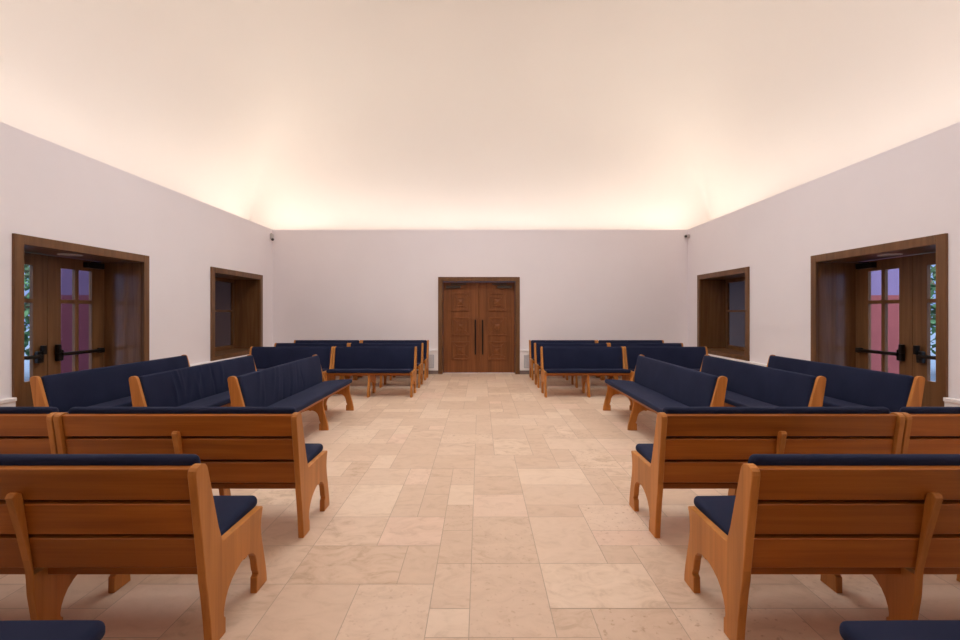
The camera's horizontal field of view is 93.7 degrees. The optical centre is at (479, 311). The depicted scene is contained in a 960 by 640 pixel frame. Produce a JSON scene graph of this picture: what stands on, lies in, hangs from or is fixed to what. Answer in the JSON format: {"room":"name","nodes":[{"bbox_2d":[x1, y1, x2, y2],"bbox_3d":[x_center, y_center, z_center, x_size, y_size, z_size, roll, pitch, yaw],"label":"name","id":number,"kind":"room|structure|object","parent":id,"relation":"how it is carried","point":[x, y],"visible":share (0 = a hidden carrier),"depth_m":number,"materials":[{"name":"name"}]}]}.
{"room":"house of worship","nodes":[
{"label":"house of worship","id":0,"kind":"room"},
{"bbox_2d":[0,122,271,398],"bbox_3d":[-5.520,-0.245,5.740,1.000,3.490,12.280,0,0,0],"label":"wall","id":1,"kind":"structure","parent":0,"point":[49,190],"depth_m":6.62,"materials":[{"name":"paint"}]},
{"bbox_2d":[12,233,148,406],"bbox_3d":[-5.320,0.328,5.810,0.660,2.345,1.970,0,0,0],"label":"door","id":2,"kind":"structure","parent":1,"relation":"in","point":[118,302],"depth_m":6.14,"materials":[{"name":"brown wood"}]},
{"bbox_2d":[57,253,82,255],"bbox_3d":[-5.290,-0.736,5.810,0.250,0.008,0.250,0,0,0],"label":"recessed light","id":3,"kind":"object","parent":2,"relation":"attached to","point":[64,254],"visible":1,"depth_m":5.75,"materials":[{"name":"grey plastic"}]},
{"bbox_2d":[0,354,248,406],"bbox_3d":[-4.996,1.208,5.740,0.068,0.585,10.280,0,0,0],"label":"baseboard","id":4,"kind":"structure","parent":1,"relation":"attached to","point":[7,402],"depth_m":4.79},
{"bbox_2d":[210,267,262,360],"bbox_3d":[-5.320,0.045,9.360,0.660,1.780,1.970,0,0,0],"label":"window","id":5,"kind":"structure","parent":1,"relation":"in","point":[246,310],"depth_m":10.24,"materials":[{"name":"brown wood"}]},
{"bbox_2d":[61,268,230,372],"bbox_3d":[-6.660,-0.075,11.600,1.980,3.250,7.200,0,0,0],"label":"wall","id":6,"kind":"structure","parent":0,"point":[222,289],"depth_m":8.00,"materials":[{"name":"clear glass"}]},
{"bbox_2d":[0,0,959,229],"bbox_3d":[0.000,-3.589,5.740,12.040,3.538,12.040,0,0,0],"label":"ceiling","id":7,"kind":"structure","parent":0,"point":[271,114],"depth_m":8.70,"materials":[{"name":"paint"}]},
{"bbox_2d":[370,0,589,0],"bbox_3d":[0.000,-5.510,5.740,3.720,0.500,3.720,0,0,0],"label":"trim","id":8,"kind":"structure","parent":7,"relation":"attached to","point":[370,0],"depth_m":7.60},
{"bbox_2d":[0,373,959,639],"bbox_3d":[0.050,1.501,4.821,11.600,0.001,14.042,0,0,0],"label":"floor","id":9,"kind":"structure","parent":0,"point":[469,506],"depth_m":2.79,"materials":[{"name":"stone"}]},
{"bbox_2d":[0,407,59,453],"bbox_3d":[-3.512,1.061,3.181,1.556,0.877,0.638,0,0,0],"label":"wooden bench","id":10,"kind":"object","parent":9,"relation":"on","point":[23,430],"visible":0.26,"depth_m":2.91,"materials":[{"name":"brown wood"}]},
{"bbox_2d":[0,407,58,436],"bbox_3d":[-3.512,0.850,2.982,1.480,0.454,0.115,0,0,0],"label":"cushion","id":11,"kind":"object","parent":10,"relation":"on","point":[3,410],"depth_m":2.92,"materials":[{"name":"blue fabric"}]},
{"bbox_2d":[0,620,104,639],"bbox_3d":[-1.968,1.061,1.188,1.556,0.877,0.638,0,0,0],"label":"wooden bench","id":12,"kind":"object","parent":9,"relation":"on","point":[13,629],"visible":1,"depth_m":1.44,"materials":[{"name":"blue fabric"}]},
{"bbox_2d":[30,355,189,412],"bbox_3d":[-4.244,1.075,5.715,0.638,0.849,2.330,0,0,0],"label":"wooden bench","id":13,"kind":"object","parent":9,"relation":"on","point":[108,386],"visible":0.39,"depth_m":5.11,"materials":[{"name":"blue fabric"}]},
{"bbox_2d":[66,396,132,412],"bbox_3d":[-4.162,1.062,5.715,0.445,0.099,2.254,0,0,0],"label":"seat cushion","id":14,"kind":"object","parent":13,"relation":"on","point":[104,401],"depth_m":5.07,"materials":[{"name":"blue fabric"}]},
{"bbox_2d":[0,454,266,639],"bbox_3d":[-1.968,1.061,2.196,1.556,0.877,0.638,0,0,0],"label":"wooden bench","id":15,"kind":"object","parent":9,"relation":"on","point":[63,517],"visible":1,"depth_m":1.95,"materials":[{"name":"brown wood"}]},
{"bbox_2d":[0,454,200,465],"bbox_3d":[-1.968,0.850,1.997,1.480,0.454,0.115,0,0,0],"label":"cushion","id":16,"kind":"object","parent":15,"relation":"on","point":[5,459],"depth_m":1.94,"materials":[{"name":"blue fabric"}]},
{"bbox_2d":[213,495,256,535],"bbox_3d":[-1.968,1.062,2.277,1.480,0.099,0.445,0,0,0],"label":"seat cushion","id":17,"kind":"object","parent":15,"relation":"on","point":[231,510],"depth_m":2.35,"materials":[{"name":"blue fabric"}]},
{"bbox_2d":[53,407,328,537],"bbox_3d":[-1.948,1.061,3.181,1.556,0.877,0.638,0,0,0],"label":"wooden bench","id":18,"kind":"object","parent":9,"relation":"on","point":[240,447],"visible":0.75,"depth_m":2.92,"materials":[{"name":"brown wood"}]},
{"bbox_2d":[69,407,295,436],"bbox_3d":[-1.948,0.850,2.982,1.480,0.454,0.115,0,0,0],"label":"cushion","id":19,"kind":"object","parent":18,"relation":"on","point":[74,410],"depth_m":2.92,"materials":[{"name":"blue fabric"}]},
{"bbox_2d":[305,443,322,462],"bbox_3d":[-1.948,1.062,3.263,1.480,0.099,0.445,0,0,0],"label":"seat cushion","id":20,"kind":"object","parent":18,"relation":"on","point":[313,450],"depth_m":3.35,"materials":[{"name":"blue fabric"}]},
{"bbox_2d":[129,355,256,406],"bbox_3d":[-3.244,1.075,5.715,0.638,0.849,2.330,0,0,0],"label":"wooden bench","id":21,"kind":"object","parent":9,"relation":"on","point":[203,385],"visible":0.52,"depth_m":5.22,"materials":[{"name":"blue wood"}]},
{"bbox_2d":[177,391,230,406],"bbox_3d":[-3.163,1.062,5.715,0.445,0.099,2.254,0,0,0],"label":"seat cushion","id":22,"kind":"object","parent":21,"relation":"on","point":[207,398],"depth_m":5.25,"materials":[{"name":"blue fabric"}]},
{"bbox_2d":[228,355,353,429],"bbox_3d":[-2.244,1.075,5.715,0.638,0.849,2.330,0,0,0],"label":"wooden bench","id":23,"kind":"object","parent":9,"relation":"on","point":[301,384],"visible":0.81,"depth_m":5.51,"materials":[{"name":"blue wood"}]},
{"bbox_2d":[237,355,321,406],"bbox_3d":[-2.437,0.865,5.715,0.118,0.424,2.254,0,0,0],"label":"cushion","id":24,"kind":"object","parent":23,"relation":"on","point":[266,387],"depth_m":5.38,"materials":[{"name":"blue fabric"}]},
{"bbox_2d":[267,379,351,411],"bbox_3d":[-2.163,1.062,5.715,0.445,0.099,2.254,0,0,0],"label":"seat cushion","id":25,"kind":"object","parent":23,"relation":"on","point":[302,397],"depth_m":5.64,"materials":[{"name":"blue fabric"}]},
{"bbox_2d":[249,347,333,377],"bbox_3d":[-3.532,1.075,8.209,1.556,0.850,0.638,0,0,0],"label":"wooden bench","id":26,"kind":"object","parent":9,"relation":"on","point":[264,357],"visible":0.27,"depth_m":8.38,"materials":[{"name":"blue fabric"}]},
{"bbox_2d":[251,347,330,368],"bbox_3d":[-3.532,0.864,8.406,1.480,0.427,0.110,0,0,0],"label":"cushion","id":27,"kind":"object","parent":26,"relation":"on","point":[264,357],"depth_m":8.38,"materials":[{"name":"blue fabric"}]},
{"bbox_2d":[274,343,348,379],"bbox_3d":[-3.532,1.075,9.204,1.556,0.850,0.638,0,0,0],"label":"wooden bench","id":28,"kind":"object","parent":9,"relation":"on","point":[275,344],"visible":0.2,"depth_m":9.40,"materials":[{"name":"blue fabric"}]},
{"bbox_2d":[276,343,346,346],"bbox_3d":[-3.532,0.864,9.401,1.480,0.427,0.110,0,0,0],"label":"cushion","id":29,"kind":"object","parent":28,"relation":"on","point":[277,344],"depth_m":9.40,"materials":[{"name":"blue fabric"}]},
{"bbox_2d":[294,340,361,379],"bbox_3d":[-3.532,1.075,10.194,1.556,0.850,0.638,0,0,0],"label":"wooden bench","id":30,"kind":"object","parent":9,"relation":"on","point":[295,341],"visible":0.16,"depth_m":10.39,"materials":[{"name":"blue fabric"}]},
{"bbox_2d":[295,340,358,342],"bbox_3d":[-3.532,0.864,10.391,1.480,0.427,0.110,0,0,0],"label":"cushion","id":31,"kind":"object","parent":30,"relation":"on","point":[296,341],"depth_m":10.39,"materials":[{"name":"blue fabric"}]},
{"bbox_2d":[324,347,416,397],"bbox_3d":[-1.968,1.075,8.209,1.556,0.850,0.638,0,0,0],"label":"wooden bench","id":32,"kind":"object","parent":9,"relation":"on","point":[371,362],"visible":0.99,"depth_m":8.36,"materials":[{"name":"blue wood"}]},
{"bbox_2d":[326,369,412,372],"bbox_3d":[-1.968,1.062,8.127,1.480,0.099,0.445,0,0,0],"label":"seat cushion","id":33,"kind":"object","parent":32,"relation":"on","point":[329,370],"depth_m":7.91,"materials":[{"name":"blue fabric"}]},
{"bbox_2d":[335,347,414,369],"bbox_3d":[-1.968,0.864,8.406,1.480,0.427,0.110,0,0,0],"label":"cushion","id":34,"kind":"object","parent":32,"relation":"on","point":[345,357],"depth_m":8.37,"materials":[{"name":"blue fabric"}]},
{"bbox_2d":[341,343,423,387],"bbox_3d":[-1.968,1.075,9.204,1.556,0.850,0.638,0,0,0],"label":"wooden bench","id":35,"kind":"object","parent":9,"relation":"on","point":[420,347],"visible":0.38,"depth_m":9.39,"materials":[{"name":"blue fabric"}]},
{"bbox_2d":[351,343,420,362],"bbox_3d":[-1.968,0.864,9.401,1.480,0.427,0.110,0,0,0],"label":"cushion","id":36,"kind":"object","parent":35,"relation":"on","point":[418,345],"depth_m":9.40,"materials":[{"name":"blue fabric"}]},
{"bbox_2d":[355,340,428,379],"bbox_3d":[-1.968,1.075,10.194,1.556,0.850,0.638,0,0,0],"label":"wooden bench","id":37,"kind":"object","parent":9,"relation":"on","point":[426,342],"visible":0.32,"depth_m":10.38,"materials":[{"name":"brown wood"}]},
{"bbox_2d":[363,340,426,357],"bbox_3d":[-1.968,0.864,10.391,1.480,0.427,0.110,0,0,0],"label":"cushion","id":38,"kind":"object","parent":37,"relation":"on","point":[364,341],"depth_m":10.39,"materials":[{"name":"blue fabric"}]},
{"bbox_2d":[529,340,602,379],"bbox_3d":[1.918,1.075,10.194,1.556,0.850,0.638,0,0,0],"label":"wooden bench","id":39,"kind":"object","parent":9,"relation":"on","point":[531,342],"visible":0.34,"depth_m":10.38,"materials":[{"name":"brown wood"}]},
{"bbox_2d":[531,340,594,357],"bbox_3d":[1.918,0.864,10.391,1.480,0.427,0.110,0,0,0],"label":"cushion","id":40,"kind":"object","parent":39,"relation":"on","point":[532,341],"depth_m":10.39,"materials":[{"name":"blue fabric"}]},
{"bbox_2d":[534,343,615,387],"bbox_3d":[1.918,1.075,9.204,1.556,0.850,0.638,0,0,0],"label":"wooden bench","id":41,"kind":"object","parent":9,"relation":"on","point":[537,364],"visible":0.27,"depth_m":9.39,"materials":[{"name":"blue fabric"}]},
{"bbox_2d":[536,343,606,362],"bbox_3d":[1.918,0.864,9.401,1.480,0.427,0.110,0,0,0],"label":"cushion","id":42,"kind":"object","parent":41,"relation":"on","point":[538,345],"depth_m":9.40,"materials":[{"name":"blue fabric"}]},
{"bbox_2d":[540,347,632,397],"bbox_3d":[1.918,1.075,8.209,1.556,0.850,0.638,0,0,0],"label":"wooden bench","id":43,"kind":"object","parent":9,"relation":"on","point":[584,362],"visible":1,"depth_m":8.36,"materials":[{"name":"blue fabric"}]},
{"bbox_2d":[543,347,622,368],"bbox_3d":[1.918,0.864,8.406,1.480,0.427,0.110,0,0,0],"label":"cushion","id":44,"kind":"object","parent":43,"relation":"on","point":[553,357],"depth_m":8.37,"materials":[{"name":"blue fabric"}]},
{"bbox_2d":[544,369,630,372],"bbox_3d":[1.918,1.062,8.127,1.480,0.099,0.445,0,0,0],"label":"seat cushion","id":45,"kind":"object","parent":43,"relation":"on","point":[545,370],"depth_m":7.91,"materials":[{"name":"blue fabric"}]},
{"bbox_2d":[596,340,663,379],"bbox_3d":[3.482,1.075,10.194,1.556,0.850,0.638,0,0,0],"label":"wooden bench","id":46,"kind":"object","parent":9,"relation":"on","point":[597,341],"visible":0.22,"depth_m":10.39,"materials":[{"name":"blue fabric"}]},
{"bbox_2d":[598,340,662,342],"bbox_3d":[3.482,0.864,10.391,1.480,0.427,0.110,0,0,0],"label":"cushion","id":47,"kind":"object","parent":46,"relation":"on","point":[600,341],"depth_m":10.39,"materials":[{"name":"blue fabric"}]},
{"bbox_2d":[608,343,682,379],"bbox_3d":[3.482,1.075,9.204,1.556,0.850,0.638,0,0,0],"label":"wooden bench","id":48,"kind":"object","parent":9,"relation":"on","point":[610,344],"visible":0.18,"depth_m":9.40,"materials":[{"name":"blue fabric"}]},
{"bbox_2d":[611,343,681,346],"bbox_3d":[3.482,0.864,9.401,1.480,0.427,0.110,0,0,0],"label":"cushion","id":49,"kind":"object","parent":48,"relation":"on","point":[612,344],"depth_m":9.40,"materials":[{"name":"blue fabric"}]},
{"bbox_2d":[603,355,727,429],"bbox_3d":[2.194,1.075,5.715,0.638,0.849,2.330,0,0,0],"label":"wooden bench","id":50,"kind":"object","parent":9,"relation":"on","point":[655,385],"visible":0.81,"depth_m":5.50,"materials":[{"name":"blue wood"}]},
{"bbox_2d":[605,379,688,412],"bbox_3d":[2.112,1.062,5.715,0.445,0.099,2.254,0,0,0],"label":"seat cushion","id":51,"kind":"object","parent":50,"relation":"on","point":[653,397],"depth_m":5.62,"materials":[{"name":"blue fabric"}]},
{"bbox_2d":[634,355,717,406],"bbox_3d":[2.391,0.866,5.715,0.110,0.423,2.254,0,0,0],"label":"cushion","id":52,"kind":"object","parent":50,"relation":"on","point":[688,387],"depth_m":5.39,"materials":[{"name":"blue fabric"}]},
{"bbox_2d":[624,347,707,376],"bbox_3d":[3.482,1.075,8.209,1.556,0.850,0.638,0,0,0],"label":"wooden bench","id":53,"kind":"object","parent":9,"relation":"on","point":[688,357],"visible":0.38,"depth_m":8.38,"materials":[{"name":"blue fabric"}]},
{"bbox_2d":[626,347,705,368],"bbox_3d":[3.482,0.864,8.406,1.480,0.427,0.110,0,0,0],"label":"cushion","id":54,"kind":"object","parent":53,"relation":"on","point":[688,357],"depth_m":8.38,"materials":[{"name":"blue fabric"}]},
{"bbox_2d":[700,355,825,406],"bbox_3d":[3.194,1.075,5.715,0.638,0.849,2.330,0,0,0],"label":"wooden bench","id":55,"kind":"object","parent":9,"relation":"on","point":[748,385],"visible":0.41,"depth_m":5.23,"materials":[{"name":"blue fabric"}]},
{"bbox_2d":[724,390,778,406],"bbox_3d":[3.112,1.062,5.715,0.445,0.099,2.254,0,0,0],"label":"seat cushion","id":56,"kind":"object","parent":55,"relation":"on","point":[733,398],"depth_m":5.26,"materials":[{"name":"blue fabric"}]},
{"bbox_2d":[629,407,904,537],"bbox_3d":[1.938,1.061,3.181,1.556,0.877,0.638,0,0,0],"label":"wooden bench","id":57,"kind":"object","parent":9,"relation":"on","point":[693,447],"visible":0.64,"depth_m":2.92,"materials":[{"name":"brown wood"}]},
{"bbox_2d":[636,444,652,462],"bbox_3d":[1.938,1.062,3.263,1.480,0.099,0.445,0,0,0],"label":"seat cushion","id":58,"kind":"object","parent":57,"relation":"on","point":[645,451],"depth_m":3.34,"materials":[{"name":"blue fabric"}]},
{"bbox_2d":[662,407,889,436],"bbox_3d":[1.938,0.850,2.982,1.480,0.454,0.115,0,0,0],"label":"cushion","id":59,"kind":"object","parent":57,"relation":"on","point":[668,410],"depth_m":2.92,"materials":[{"name":"blue fabric"}]},
{"bbox_2d":[684,454,959,639],"bbox_3d":[1.918,1.061,2.196,1.556,0.877,0.638,0,0,0],"label":"wooden bench","id":60,"kind":"object","parent":9,"relation":"on","point":[892,518],"visible":0.99,"depth_m":1.95,"materials":[{"name":"brown wood"}]},
{"bbox_2d":[694,496,735,534],"bbox_3d":[1.918,1.062,2.277,1.480,0.099,0.445,0,0,0],"label":"seat cushion","id":61,"kind":"object","parent":60,"relation":"on","point":[718,510],"depth_m":2.35,"materials":[{"name":"blue fabric"}]},
{"bbox_2d":[748,454,959,465],"bbox_3d":[1.918,0.850,1.997,1.480,0.454,0.115,0,0,0],"label":"cushion","id":62,"kind":"object","parent":60,"relation":"on","point":[757,459],"depth_m":1.94,"materials":[{"name":"blue fabric"}]},
{"bbox_2d":[766,355,924,412],"bbox_3d":[4.194,1.075,5.715,0.638,0.849,2.330,0,0,0],"label":"wooden bench","id":63,"kind":"object","parent":9,"relation":"on","point":[846,386],"visible":0.38,"depth_m":5.12,"materials":[{"name":"blue fabric"}]},
{"bbox_2d":[823,396,891,412],"bbox_3d":[4.112,1.062,5.715,0.445,0.099,2.254,0,0,0],"label":"seat cushion","id":64,"kind":"object","parent":63,"relation":"on","point":[828,401],"depth_m":5.08,"materials":[{"name":"blue fabric"}]},
{"bbox_2d":[839,620,959,639],"bbox_3d":[1.918,1.061,1.188,1.556,0.877,0.638,0,0,0],"label":"wooden bench","id":65,"kind":"object","parent":9,"relation":"on","point":[874,629],"visible":1,"depth_m":1.44,"materials":[{"name":"blue fabric"}]},
{"bbox_2d":[899,407,959,453],"bbox_3d":[3.502,1.061,3.181,1.556,0.877,0.638,0,0,0],"label":"wooden bench","id":66,"kind":"object","parent":9,"relation":"on","point":[927,430],"visible":0.26,"depth_m":2.91,"materials":[{"name":"brown wood"}]},
{"bbox_2d":[899,407,959,436],"bbox_3d":[3.502,0.850,2.982,1.480,0.454,0.115,0,0,0],"label":"cushion","id":67,"kind":"object","parent":66,"relation":"on","point":[911,410],"depth_m":2.92,"materials":[{"name":"blue fabric"}]},
{"bbox_2d":[272,230,687,349],"bbox_3d":[0.000,-0.245,11.380,11.320,3.490,1.000,0,0,0],"label":"wall","id":68,"kind":"structure","parent":0,"point":[359,285],"depth_m":10.88,"materials":[{"name":"paint"}]},
{"bbox_2d":[423,355,433,367],"bbox_3d":[-1.935,1.190,10.834,1.650,0.320,0.007,0,0,0],"label":"air vent","id":69,"kind":"object","parent":68,"relation":"attached to","point":[431,357],"depth_m":10.83,"materials":[{"name":"grey metal"}]},
{"bbox_2d":[438,277,519,373],"bbox_3d":[-0.025,0.328,11.015,1.970,2.345,0.330,0,0,0],"label":"door","id":70,"kind":"structure","parent":68,"relation":"in","point":[479,317],"depth_m":11.05,"materials":[{"name":"brown wood"}]},
{"bbox_2d":[417,350,540,373],"bbox_3d":[0.000,1.208,10.856,9.890,0.585,0.068,0,0,0],"label":"baseboard","id":71,"kind":"structure","parent":68,"relation":"attached to","point":[433,354],"depth_m":10.84,"materials":[{"name":"white paint"}]},
{"bbox_2d":[524,355,533,367],"bbox_3d":[1.885,1.190,10.834,1.650,0.320,0.007,0,0,0],"label":"air vent","id":72,"kind":"object","parent":68,"relation":"attached to","point":[526,357],"depth_m":10.83,"materials":[{"name":"grey metal"}]},
{"bbox_2d":[729,268,898,373],"bbox_3d":[6.660,-0.075,11.600,1.980,3.250,7.200,0,0,0],"label":"wall","id":73,"kind":"structure","parent":0,"point":[736,289],"depth_m":8.00,"materials":[{"name":"glass"}]},
{"bbox_2d":[688,122,959,398],"bbox_3d":[5.520,-0.245,5.740,1.000,3.490,12.280,0,0,0],"label":"wall","id":74,"kind":"structure","parent":0,"point":[910,190],"depth_m":6.63,"materials":[{"name":"paint"}]},
{"bbox_2d":[697,267,749,360],"bbox_3d":[5.320,0.045,9.360,0.660,1.780,1.970,0,0,0],"label":"window","id":75,"kind":"structure","parent":74,"relation":"in","point":[713,310],"depth_m":10.24,"materials":[{"name":"brown wood"}]},
{"bbox_2d":[708,354,959,406],"bbox_3d":[4.996,1.208,5.740,0.068,0.585,10.280,0,0,0],"label":"baseboard","id":76,"kind":"structure","parent":74,"relation":"attached to","point":[948,402],"depth_m":4.82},
{"bbox_2d":[811,233,947,406],"bbox_3d":[5.320,0.328,5.810,0.660,2.345,1.970,0,0,0],"label":"door","id":77,"kind":"structure","parent":74,"relation":"in","point":[841,301],"depth_m":6.11,"materials":[{"name":"brown wood"}]},
{"bbox_2d":[877,253,902,255],"bbox_3d":[5.290,-0.736,5.810,0.250,0.008,0.250,0,0,0],"label":"recessed light","id":78,"kind":"object","parent":77,"relation":"attached to","point":[895,254],"visible":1,"depth_m":5.75,"materials":[{"name":"grey plastic"}]},
{"label":"outside","id":79,"kind":"structure","parent":0,"visible":0},
{"bbox_2d":[24,329,935,381],"bbox_3d":[0.000,1.650,10.000,80.000,0.200,70.000,0,0,0],"label":"ground","id":80,"kind":"structure","parent":79,"point":[26,362],"depth_m":13.04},
{"bbox_2d":[24,265,29,359],"bbox_3d":[-10.602,-0.406,10.185,3.037,3.918,3.066,0,0,0],"label":"tree","id":81,"kind":"object","parent":80,"relation":"on","point":[26,267],"visible":0.04,"depth_m":9.97,"materials":[{"name":"green plant"}]},
{"bbox_2d":[930,265,935,354],"bbox_3d":[11.334,-0.585,11.000,3.295,4.276,3.282,0,0,0],"label":"tree","id":82,"kind":"object","parent":80,"relation":"on","point":[933,269],"visible":0.06,"depth_m":10.80,"materials":[{"name":"green plant"}]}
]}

